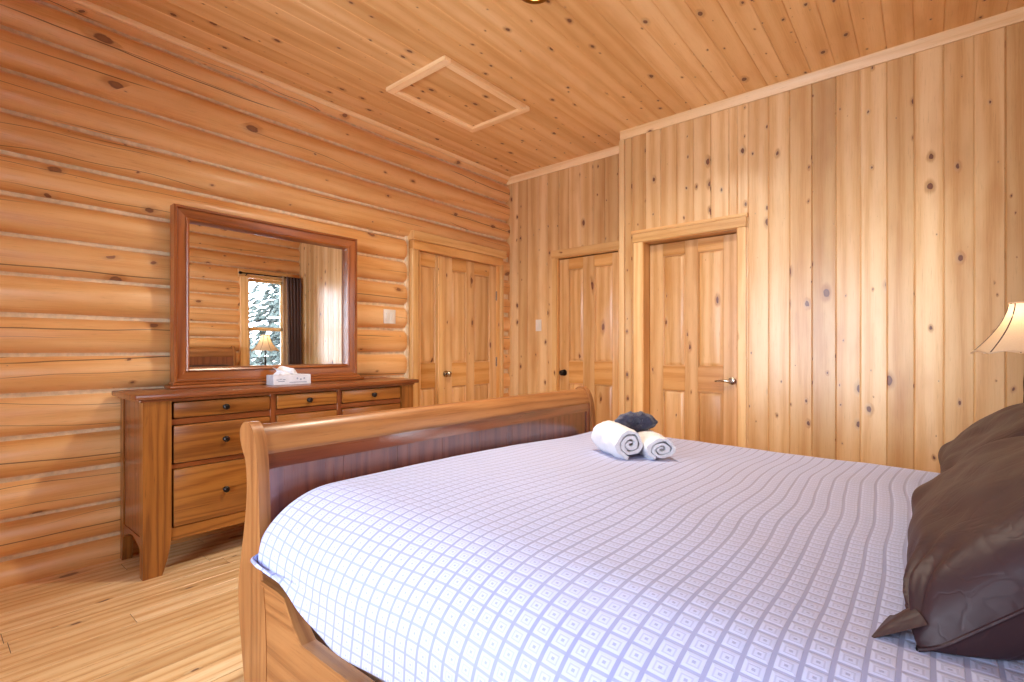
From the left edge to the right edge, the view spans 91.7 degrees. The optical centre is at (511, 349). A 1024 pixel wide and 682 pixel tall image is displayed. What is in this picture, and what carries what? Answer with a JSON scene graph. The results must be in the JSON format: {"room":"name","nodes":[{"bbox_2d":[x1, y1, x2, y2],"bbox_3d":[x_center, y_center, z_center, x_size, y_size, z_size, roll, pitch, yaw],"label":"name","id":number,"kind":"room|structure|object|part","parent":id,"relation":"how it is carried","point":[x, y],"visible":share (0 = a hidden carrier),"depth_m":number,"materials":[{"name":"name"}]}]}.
{"room":"bedroom","nodes":[
{"label":"bedroom","id":0,"kind":"room"},
{"bbox_2d":[0,526,243,681],"bbox_3d":[-0.110,1.165,1.976,4.534,0.050,5.600,0,0,40],"label":"floor","id":1,"kind":"structure","parent":0,"point":[100,622],"depth_m":2.08,"materials":[{"name":"beige wood"}]},
{"bbox_2d":[112,377,418,580],"bbox_3d":[-1.433,0.680,3.220,0.448,0.920,1.756,0,0,40],"label":"dresser","id":2,"kind":"object","parent":1,"relation":"on","point":[183,465],"visible":0.58,"depth_m":2.66,"materials":[{"name":"brown wood"}]},
{"bbox_3d":[-2.100,0.700,2.712,0.060,0.880,0.045,0,0,40],"label":"leg","id":3,"kind":"part","parent":2,"relation":"part of","materials":[{"name":"brown wood"}]},
{"bbox_3d":[-1.967,0.632,2.590,0.301,0.745,0.024,0,0,40],"label":"panel","id":4,"kind":"part","parent":2,"relation":"part of","materials":[{"name":"brown wood"}]},
{"bbox_3d":[-1.801,0.700,2.513,0.053,0.880,0.122,0,0,40],"label":"leg","id":5,"kind":"part","parent":2,"relation":"part of","materials":[{"name":"brown wood"}]},
{"bbox_3d":[-1.698,0.764,2.837,0.306,0.294,0.488,0,0,40],"label":"drawer","id":6,"kind":"part","parent":2,"relation":"part of","materials":[{"name":"brown wood"}]},
{"bbox_3d":[-1.698,0.488,2.837,0.306,0.194,0.488,0,0,40],"label":"drawer","id":7,"kind":"part","parent":2,"relation":"part of","materials":[{"name":"brown wood"}]},
{"bbox_3d":[-1.698,0.311,2.837,0.306,0.081,0.488,0,0,40],"label":"drawer","id":8,"kind":"part","parent":2,"relation":"part of","materials":[{"name":"brown wood"}]},
{"bbox_3d":[-1.569,0.764,2.730,0.031,0.034,0.034,0,0,40],"label":"knob","id":9,"kind":"part","parent":2,"relation":"part of","materials":[{"name":"metal"}]},
{"bbox_3d":[-1.569,0.488,2.730,0.031,0.034,0.034,0,0,40],"label":"knob","id":10,"kind":"part","parent":2,"relation":"part of","materials":[{"name":"metal"}]},
{"bbox_3d":[-1.569,0.311,2.730,0.031,0.034,0.034,0,0,40],"label":"knob","id":11,"kind":"part","parent":2,"relation":"part of","materials":[{"name":"metal"}]},
{"bbox_2d":[164,204,363,388],"bbox_3d":[-1.546,-0.305,3.280,0.110,1.050,1.248,0,0,40],"label":"dresser mirror","id":12,"kind":"object","parent":2,"relation":"on","point":[250,298],"visible":0.86,"depth_m":3.19,"materials":[{"name":"brown wood"}]},
{"bbox_3d":[-1.573,-0.321,3.299,0.004,0.858,1.023,0,0,40],"label":"glass","id":13,"kind":"part","parent":12,"relation":"part of","materials":[{"name":"white mirror"}]},
{"bbox_3d":[-1.294,0.590,3.119,0.028,0.661,1.455,0,0,40],"label":"frame","id":14,"kind":"part","parent":2,"relation":"part of","materials":[{"name":"brown wood"}]},
{"bbox_2d":[266,366,310,384],"bbox_3d":[-1.436,0.161,3.201,0.117,0.118,0.236,0,0,44],"label":"tissue box","id":15,"kind":"object","parent":2,"relation":"on","point":[283,375],"visible":1,"depth_m":3.16,"materials":[{"name":"cardboard"}]},
{"bbox_2d":[278,377,306,382],"bbox_3d":[-1.398,0.192,3.157,0.001,0.032,0.190,0,0,44],"label":"print","id":16,"kind":"object","parent":15,"relation":"attached to","point":[280,379],"depth_m":3.16},
{"bbox_3d":[-1.390,0.311,3.208,0.306,0.081,0.392,0,0,40],"label":"drawer","id":17,"kind":"part","parent":2,"relation":"part of","materials":[{"name":"brown wood"}]},
{"bbox_3d":[-1.390,0.488,3.208,0.306,0.194,0.392,0,0,40],"label":"drawer","id":18,"kind":"part","parent":2,"relation":"part of","materials":[{"name":"brown wood"}]},
{"bbox_3d":[-1.087,0.311,3.573,0.306,0.081,0.473,0,0,40],"label":"drawer","id":19,"kind":"part","parent":2,"relation":"part of","materials":[{"name":"brown wood"}]},
{"bbox_3d":[-1.087,0.488,3.573,0.306,0.194,0.473,0,0,40],"label":"drawer","id":20,"kind":"part","parent":2,"relation":"part of","materials":[{"name":"brown wood"}]},
{"bbox_3d":[-0.798,0.700,3.720,0.053,0.880,0.105,0,0,40],"label":"leg","id":21,"kind":"part","parent":2,"relation":"part of","materials":[{"name":"brown wood"}]},
{"bbox_2d":[238,386,595,681],"bbox_3d":[0.700,0.544,1.693,2.478,1.192,2.108,0,0,40],"label":"sleigh bed","id":22,"kind":"object","parent":1,"relation":"on","point":[285,461],"visible":0.33,"depth_m":1.76,"materials":[{"name":"brown wood"}]},
{"bbox_3d":[-0.833,0.688,1.625,0.207,0.903,0.036,0,0,40],"label":"post","id":23,"kind":"part","parent":22,"relation":"part of","materials":[{"name":"brown wood"}]},
{"bbox_3d":[0.025,0.882,0.911,2.085,0.315,0.042,0,0,40],"label":"rail","id":24,"kind":"part","parent":22,"relation":"part of","materials":[{"name":"brown wood"}]},
{"bbox_2d":[310,626,384,681],"bbox_3d":[0.713,0.740,1.696,2.070,0.400,1.970,0,0,40],"label":"mattress","id":25,"kind":"object","parent":22,"relation":"on","point":[374,678],"visible":0.02,"depth_m":1.36,"materials":[{"name":"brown fabric"}]},
{"bbox_2d":[250,431,1023,681],"bbox_3d":[0.673,0.638,1.671,2.099,0.384,2.147,0,0,40],"label":"bedspread","id":26,"kind":"object","parent":25,"relation":"on","point":[566,559],"visible":0.8,"depth_m":1.16,"materials":[{"name":"fabric"}]},
{"bbox_2d":[591,420,642,459],"bbox_3d":[0.481,0.409,2.271,0.156,0.147,0.283,0,0,-14],"label":"rolled towel","id":27,"kind":"object","parent":26,"relation":"on","point":[614,438],"visible":1,"depth_m":2.17,"materials":[{"name":"white fabric"}]},
{"bbox_2d":[637,429,675,459],"bbox_3d":[0.625,0.427,2.261,0.148,0.110,0.262,0,0,-5],"label":"rolled towel","id":28,"kind":"object","parent":26,"relation":"on","point":[655,445],"visible":0.79,"depth_m":2.15,"materials":[{"name":"white fabric"}]},
{"bbox_2d":[614,411,657,431],"bbox_3d":[0.580,0.339,2.326,0.201,0.105,0.073,0,0,-1],"label":"washcloth","id":29,"kind":"object","parent":28,"relation":"on","point":[639,421],"visible":0.86,"depth_m":2.30,"materials":[{"name":"grey fabric"}]},
{"bbox_2d":[871,436,1023,659],"bbox_3d":[1.035,0.335,1.044,0.407,0.308,0.886,0,0,40],"label":"bed pillow","id":30,"kind":"object","parent":26,"relation":"on","point":[963,579],"visible":1,"depth_m":0.82,"materials":[{"name":"brown fabric"}]},
{"bbox_2d":[938,403,1023,473],"bbox_3d":[1.655,0.339,1.652,0.362,0.309,0.808,0,0,40],"label":"bed pillow","id":31,"kind":"object","parent":26,"relation":"on","point":[1007,422],"visible":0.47,"depth_m":1.66,"materials":[{"name":"brown fabric"}]},
{"bbox_3d":[-0.192,0.302,2.434,0.105,0.106,2.032,0,0,40],"label":"rail","id":32,"kind":"part","parent":22,"relation":"part of","materials":[{"name":"brown wood"}]},
{"bbox_3d":[-0.166,0.584,2.413,0.062,0.512,2.032,0,0,40],"label":"footboard frame","id":33,"kind":"part","parent":22,"relation":"part of","materials":[{"name":"brown wood"}]},
{"bbox_3d":[-0.161,0.591,2.408,0.027,0.418,1.950,0,0,40],"label":"footboard panel","id":34,"kind":"part","parent":22,"relation":"part of","materials":[{"name":"brown wood"}]},
{"bbox_3d":[0.486,0.688,3.213,0.207,0.903,0.036,0,0,40],"label":"post","id":35,"kind":"part","parent":22,"relation":"part of","materials":[{"name":"brown wood"}]},
{"bbox_3d":[2.256,0.810,2.156,0.482,0.660,0.490,0,0,40],"label":"nightstand","id":36,"kind":"object","parent":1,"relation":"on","visible":0},
{"bbox_2d":[970,301,1023,402],"bbox_3d":[2.237,0.122,2.159,0.348,0.714,0.348,0,0,-29],"label":"table lamp","id":37,"kind":"object","parent":36,"relation":"on","point":[1008,336],"visible":0.94,"depth_m":2.14,"materials":[{"name":"fabric"}]},
{"bbox_3d":[2.237,-0.096,2.159,0.340,0.219,0.340,0,0,-27],"label":"lamp shade","id":38,"kind":"part","parent":37,"relation":"part of","materials":[{"name":"fabric"}]},
{"bbox_2d":[0,0,509,588],"bbox_3d":[-1.768,-0.353,3.268,0.125,3.138,5.370,0,0,40],"label":"wall","id":39,"kind":"structure","parent":0,"point":[107,124],"depth_m":2.72,"materials":[{"name":"brown wood"}]},
{"bbox_2d":[68,0,509,179],"bbox_3d":[-1.758,-1.816,3.232,0.086,0.028,5.328,0,0,40],"label":"trim","id":40,"kind":"structure","parent":39,"relation":"attached to","point":[87,4],"depth_m":3.26,"materials":[{"name":"brown wood"}]},
{"bbox_2d":[384,309,395,323],"bbox_3d":[-1.002,-0.275,4.081,0.016,0.116,0.116,0,0,40],"label":"light switch","id":41,"kind":"object","parent":39,"relation":"attached to","point":[389,315],"visible":1,"depth_m":4.08,"materials":[{"name":"white plastic"}]},
{"bbox_2d":[408,230,506,406],"bbox_3d":[-0.497,0.058,4.744,0.135,2.165,1.225,0,0,40],"label":"door","id":42,"kind":"structure","parent":39,"relation":"in","point":[456,287],"depth_m":4.70,"materials":[{"name":"brown wood"}]},
{"bbox_3d":[-0.765,0.134,4.462,0.039,1.997,0.172,0,0,40],"label":"rail","id":43,"kind":"part","parent":42,"relation":"part of","materials":[{"name":"brown wood"}]},
{"bbox_3d":[-0.763,-0.315,4.460,0.029,0.878,0.180,0,0,40],"label":"panel","id":44,"kind":"part","parent":42,"relation":"part of","materials":[{"name":"brown wood"}]},
{"bbox_3d":[-0.763,0.620,4.460,0.029,0.568,0.180,0,0,40],"label":"panel","id":45,"kind":"part","parent":42,"relation":"part of","materials":[{"name":"brown wood"}]},
{"bbox_3d":[-0.589,0.222,4.590,0.066,0.064,0.064,0,0,40],"label":"knob","id":46,"kind":"part","parent":42,"relation":"part of","materials":[{"name":"silver metal"}]},
{"bbox_3d":[-0.517,-0.315,4.755,0.029,0.878,0.199,0,0,40],"label":"panel","id":47,"kind":"part","parent":42,"relation":"part of","materials":[{"name":"brown wood"}]},
{"bbox_3d":[-0.517,0.620,4.755,0.029,0.568,0.199,0,0,40],"label":"panel","id":48,"kind":"part","parent":42,"relation":"part of","materials":[{"name":"brown wood"}]},
{"bbox_3d":[-0.413,0.134,4.885,0.040,1.997,0.524,0,0,40],"label":"rail","id":49,"kind":"part","parent":42,"relation":"part of","materials":[{"name":"brown wood"}]},
{"bbox_3d":[-0.314,-0.315,5.000,0.029,0.878,0.230,0,0,40],"label":"panel","id":50,"kind":"part","parent":42,"relation":"part of","materials":[{"name":"brown wood"}]},
{"bbox_3d":[-0.314,0.620,5.000,0.029,0.568,0.230,0,0,40],"label":"panel","id":51,"kind":"part","parent":42,"relation":"part of","materials":[{"name":"brown wood"}]},
{"bbox_2d":[87,0,1023,176],"bbox_3d":[-0.163,-1.850,1.929,4.704,0.040,5.460,0,0,40],"label":"ceiling","id":52,"kind":"structure","parent":0,"point":[587,72],"depth_m":2.99,"materials":[{"name":"brown wood"}]},
{"bbox_2d":[386,55,529,132],"bbox_3d":[-0.371,-1.814,3.600,0.600,0.032,0.865,0,0,40],"label":"attic hatch","id":53,"kind":"object","parent":52,"relation":"attached to","point":[444,88],"visible":1,"depth_m":3.55,"materials":[{"name":"brown wood"}]},
{"bbox_3d":[-0.371,-1.824,3.600,0.484,0.012,0.749,0,0,40],"label":"hatch panel","id":54,"kind":"part","parent":53,"relation":"part of","materials":[{"name":"brown wood"}]},
{"bbox_2d":[522,0,546,3],"bbox_3d":[0.119,-1.824,2.529,0.188,0.010,0.188,0,0,40],"label":"recessed light","id":55,"kind":"object","parent":52,"relation":"in","point":[526,1],"visible":1,"depth_m":2.60,"materials":[{"name":"gold metal"}]},
{"bbox_2d":[506,154,618,395],"bbox_3d":[0.508,-0.345,4.855,1.530,2.970,0.020,0,0,40],"label":"wall","id":56,"kind":"structure","parent":0,"point":[576,206],"depth_m":5.01,"materials":[{"name":"brown wood"}]},
{"bbox_2d":[536,320,540,330],"bbox_3d":[0.266,-0.250,5.033,0.070,0.116,0.016,0,0,40],"label":"light switch","id":57,"kind":"object","parent":56,"relation":"attached to","point":[538,322],"visible":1,"depth_m":5.03,"materials":[{"name":"white plastic"}]},
{"bbox_2d":[507,145,618,184],"bbox_3d":[0.507,-1.795,4.827,1.453,0.070,0.020,0,0,40],"label":"trim","id":58,"kind":"structure","parent":56,"relation":"attached to","point":[612,151],"depth_m":4.81,"materials":[{"name":"brown wood"}]},
{"bbox_2d":[551,241,618,424],"bbox_3d":[0.706,0.080,4.695,0.776,2.120,0.114,0,0,40],"label":"door","id":59,"kind":"structure","parent":56,"relation":"in","point":[585,289],"depth_m":4.69,"materials":[{"name":"brown wood"}]},
{"bbox_3d":[0.491,0.222,4.842,0.064,0.064,0.066,0,0,40],"label":"knob","id":60,"kind":"part","parent":59,"relation":"part of","materials":[{"name":"metal"}]},
{"bbox_3d":[0.625,-0.337,4.797,0.169,0.902,0.029,0,0,40],"label":"panel","id":61,"kind":"part","parent":59,"relation":"part of","materials":[{"name":"brown wood"}]},
{"bbox_3d":[0.625,0.610,4.797,0.169,0.588,0.029,0,0,40],"label":"panel","id":62,"kind":"part","parent":59,"relation":"part of","materials":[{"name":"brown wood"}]},
{"bbox_3d":[0.747,0.122,4.699,0.474,2.020,0.040,0,0,40],"label":"rail","id":63,"kind":"part","parent":59,"relation":"part of","materials":[{"name":"brown wood"}]},
{"bbox_3d":[0.854,-0.337,4.606,0.198,0.902,0.029,0,0,40],"label":"panel","id":64,"kind":"part","parent":59,"relation":"part of","materials":[{"name":"brown wood"}]},
{"bbox_3d":[0.854,0.610,4.606,0.198,0.588,0.029,0,0,40],"label":"panel","id":65,"kind":"part","parent":59,"relation":"part of","materials":[{"name":"brown wood"}]},
{"bbox_2d":[625,21,1023,472],"bbox_3d":[2.143,-0.345,3.341,2.960,2.970,0.280,0,0,40],"label":"wall","id":66,"kind":"structure","parent":0,"point":[883,203],"depth_m":3.09,"materials":[{"name":"brown wood"}]},
{"bbox_2d":[619,139,624,414],"bbox_3d":[0.925,-0.310,4.171,0.048,2.900,0.024,0,0,40],"label":"trim","id":67,"kind":"structure","parent":66,"relation":"attached to","point":[621,142],"depth_m":4.16,"materials":[{"name":"brown wood"}]},
{"bbox_2d":[631,212,747,447],"bbox_3d":[1.380,0.084,3.868,0.887,2.112,0.195,0,0,40],"label":"door","id":68,"kind":"structure","parent":66,"relation":"in","point":[690,292],"depth_m":3.88,"materials":[{"name":"brown wood"}]},
{"bbox_3d":[1.311,-0.318,4.003,0.188,0.903,0.029,0,0,40],"label":"panel","id":69,"kind":"part","parent":68,"relation":"part of","materials":[{"name":"brown wood"}]},
{"bbox_3d":[1.311,0.611,4.003,0.188,0.586,0.029,0,0,40],"label":"panel","id":70,"kind":"part","parent":68,"relation":"part of","materials":[{"name":"brown wood"}]},
{"bbox_3d":[1.425,0.134,3.912,0.473,1.997,0.040,0,0,40],"label":"rail","id":71,"kind":"part","parent":68,"relation":"part of","materials":[{"name":"brown wood"}]},
{"bbox_3d":[1.532,-0.318,3.820,0.200,0.903,0.029,0,0,40],"label":"panel","id":72,"kind":"part","parent":68,"relation":"part of","materials":[{"name":"brown wood"}]},
{"bbox_3d":[1.532,0.611,3.820,0.200,0.586,0.029,0,0,40],"label":"panel","id":73,"kind":"part","parent":68,"relation":"part of","materials":[{"name":"brown wood"}]},
{"bbox_3d":[1.590,0.232,3.709,0.141,0.058,0.061,0,0,40],"label":"handle","id":74,"kind":"part","parent":68,"relation":"part of","materials":[{"name":"silver metal"}]},
{"bbox_2d":[620,7,1023,139],"bbox_3d":[1.968,-1.795,3.290,2.755,0.070,0.020,0,0,40],"label":"trim","id":75,"kind":"structure","parent":66,"relation":"attached to","point":[1008,18],"depth_m":3.16,"materials":[{"name":"brown wood"}]}
]}

